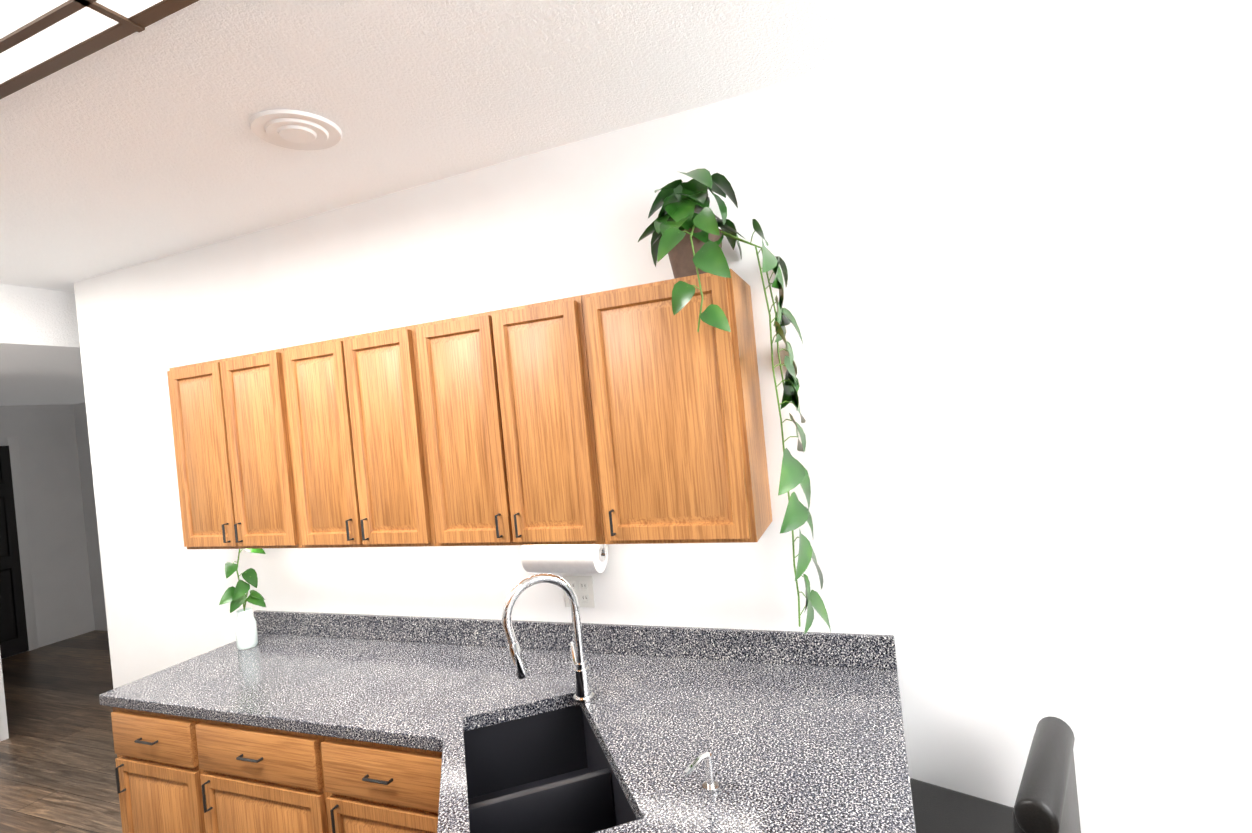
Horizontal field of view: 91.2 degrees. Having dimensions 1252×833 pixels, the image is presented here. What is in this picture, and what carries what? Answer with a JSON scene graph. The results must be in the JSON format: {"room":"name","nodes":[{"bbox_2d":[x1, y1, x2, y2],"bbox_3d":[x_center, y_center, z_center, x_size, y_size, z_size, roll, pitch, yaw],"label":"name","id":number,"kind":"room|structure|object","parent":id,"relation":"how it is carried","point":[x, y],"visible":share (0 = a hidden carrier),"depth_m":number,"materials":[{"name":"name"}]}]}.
{"room":"kitchen","nodes":[
{"label":"kitchen","id":0,"kind":"room"},
{"bbox_2d":[0,653,8,741],"bbox_3d":[-4.830,0.996,2.685,0.100,2.430,3.050,-5,0,21],"label":"wall","id":1,"kind":"structure","parent":0,"point":[4,734],"depth_m":4.08,"materials":[{"name":"paint"}]},
{"bbox_2d":[0,284,84,404],"bbox_3d":[-5.104,-0.406,3.666,3.860,0.410,4.980,-5,0,21],"label":"wall","id":2,"kind":"structure","parent":0,"point":[40,359],"depth_m":3.46,"materials":[{"name":"white paint"}]},
{"bbox_2d":[0,404,94,658],"bbox_3d":[-6.158,1.115,5.775,0.100,2.430,1.730,-5,0,21],"label":"wall","id":3,"kind":"structure","parent":0,"point":[54,513],"depth_m":6.32,"materials":[{"name":"paint"}]},
{"bbox_2d":[0,437,37,658],"bbox_3d":[-6.095,1.270,5.644,0.083,2.110,0.960,-5,0,21],"label":"hall door","id":4,"kind":"structure","parent":3,"relation":"in","point":[18,631],"depth_m":5.99,"materials":[{"name":"black wood"}]},
{"bbox_2d":[0,630,122,832],"bbox_3d":[-1.726,1.972,2.442,10.600,0.100,4.980,-5,0,21],"label":"floor","id":5,"kind":"structure","parent":0,"point":[58,756],"depth_m":3.95,"materials":[{"name":"wood"}]},
{"bbox_2d":[111,707,441,832],"bbox_3d":[-0.682,1.385,2.113,2.318,0.872,0.668,-5,0,21],"label":"base cabinet","id":6,"kind":"object","parent":5,"relation":"on","point":[177,774],"depth_m":2.01,"materials":[{"name":"brown wood"}]},
{"bbox_2d":[99,610,915,832],"bbox_3d":[-0.696,0.877,1.716,2.730,0.140,1.378,-5,0,21],"label":"countertop","id":7,"kind":"structure","parent":6,"relation":"on","point":[795,732],"depth_m":1.87,"materials":[{"name":"stone"}]},
{"bbox_2d":[219,549,265,649],"bbox_3d":[-1.634,0.768,2.635,0.120,0.447,0.196,-5,0,21],"label":"potted plant","id":8,"kind":"object","parent":7,"relation":"on","point":[245,627],"visible":0.98,"depth_m":2.62,"materials":[{"name":"green plant"}]},
{"bbox_2d":[502,573,593,702],"bbox_3d":[-0.224,0.661,1.828,0.192,0.396,0.222,-5,0,21],"label":"faucet","id":9,"kind":"object","parent":7,"relation":"on","point":[583,691],"visible":1,"depth_m":1.83,"materials":[{"name":"silver metal"}]},
{"bbox_2d":[464,705,636,832],"bbox_3d":[-0.208,1.004,1.543,0.364,0.200,0.664,-5,0,-17],"label":"sink basin","id":10,"kind":"object","parent":7,"relation":"in","point":[549,772],"visible":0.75,"depth_m":1.81,"materials":[{"name":"black"}]},
{"bbox_2d":[684,752,718,792],"bbox_3d":[0.165,0.781,1.335,0.054,0.087,0.096,-5,0,21],"label":"soap dispenser","id":11,"kind":"object","parent":7,"relation":"on","point":[710,785],"visible":1,"depth_m":1.35,"materials":[{"name":"silver metal"}]},
{"bbox_2d":[327,755,441,832],"bbox_3d":[-0.230,1.344,1.205,0.810,0.872,0.690,-5,0,21],"label":"base cabinet","id":12,"kind":"object","parent":5,"relation":"on","point":[409,803],"depth_m":1.75,"materials":[{"name":"brown wood"}]},
{"bbox_2d":[910,716,1080,832],"bbox_3d":[0.874,1.231,1.532,0.436,0.885,0.430,-5,0,40],"label":"bar stool","id":13,"kind":"object","parent":5,"relation":"on","point":[1046,801],"visible":0.92,"depth_m":1.48,"materials":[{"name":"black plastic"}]},
{"bbox_2d":[73,402,107,630],"bbox_3d":[-3.972,0.906,5.897,4.100,2.430,0.100,-5,0,21],"label":"wall","id":14,"kind":"structure","parent":0,"point":[90,517],"depth_m":6.52,"materials":[{"name":"paint"}]},
{"bbox_2d":[0,0,1079,292],"bbox_3d":[-0.207,-1.024,1.730,6.740,0.100,4.980,-5,0,21],"label":"ceiling","id":15,"kind":"structure","parent":0,"point":[146,144],"depth_m":1.77,"materials":[{"name":"white paint"}]},
{"bbox_2d":[0,0,198,99],"bbox_3d":[-1.481,-0.811,1.210,1.240,0.076,0.500,-5,0,21],"label":"ceiling light fixture","id":16,"kind":"object","parent":15,"relation":"attached to","point":[40,39],"visible":1,"depth_m":1.28,"materials":[{"name":"white"}]},
{"bbox_2d":[248,109,341,150],"bbox_3d":[-1.027,-0.885,1.916,0.260,0.018,0.260,-5,0,21],"label":"ceiling vent","id":17,"kind":"object","parent":15,"relation":"in","point":[295,130],"visible":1,"depth_m":1.89,"materials":[{"name":"white paint"}]},
{"bbox_2d":[74,0,1251,832],"bbox_3d":[0.213,0.361,2.137,6.500,2.740,0.100,-5,0,21],"label":"wall","id":18,"kind":"structure","parent":0,"point":[1014,254],"depth_m":1.80,"materials":[{"name":"paint"}]},
{"bbox_2d":[167,348,302,548],"bbox_3d":[-1.518,0.143,2.561,0.658,0.760,0.349,-5,0,21],"label":"upper cabinet","id":19,"kind":"object","parent":18,"relation":"attached to","point":[233,452],"visible":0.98,"depth_m":2.41,"materials":[{"name":"brown wood"}]},
{"bbox_2d":[282,325,435,547],"bbox_3d":[-0.925,0.087,2.327,0.618,0.760,0.349,-5,0,21],"label":"upper cabinet","id":20,"kind":"object","parent":18,"relation":"attached to","point":[358,440],"visible":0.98,"depth_m":2.18,"materials":[{"name":"brown wood"}]},
{"bbox_2d":[415,295,604,545],"bbox_3d":[-0.346,0.033,2.099,0.628,0.760,0.349,-5,0,21],"label":"upper cabinet","id":21,"kind":"object","parent":18,"relation":"attached to","point":[509,425],"visible":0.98,"depth_m":1.95,"materials":[{"name":"brown wood"}]},
{"bbox_2d":[521,544,607,572],"bbox_3d":[-0.216,0.477,2.170,0.322,0.145,0.136,-5,0,21],"label":"paper towel roll","id":22,"kind":"object","parent":21,"relation":"attached to","point":[588,558],"visible":0.73,"depth_m":2.11,"materials":[{"name":"white paper"}]},
{"bbox_2d":[563,576,594,607],"bbox_3d":[-0.173,0.639,2.238,0.120,0.115,0.009,-5,0,21],"label":"electrical outlet","id":23,"kind":"object","parent":18,"relation":"attached to","point":[582,586],"visible":0.67,"depth_m":2.23,"materials":[{"name":"white plastic"}]},
{"bbox_2d":[581,269,771,543],"bbox_3d":[0.160,-0.015,1.900,0.460,0.760,0.349,-5,0,21],"label":"upper cabinet","id":24,"kind":"object","parent":18,"relation":"attached to","point":[678,428],"visible":0.98,"depth_m":1.76,"materials":[{"name":"brown wood"}]},
{"bbox_2d":[638,168,830,633],"bbox_3d":[0.296,-0.043,1.818,0.468,1.404,0.465,-5,0,21],"label":"pothos","id":25,"kind":"object","parent":24,"relation":"on","point":[686,232],"visible":1,"depth_m":1.76,"materials":[{"name":"green plant"}]}
]}

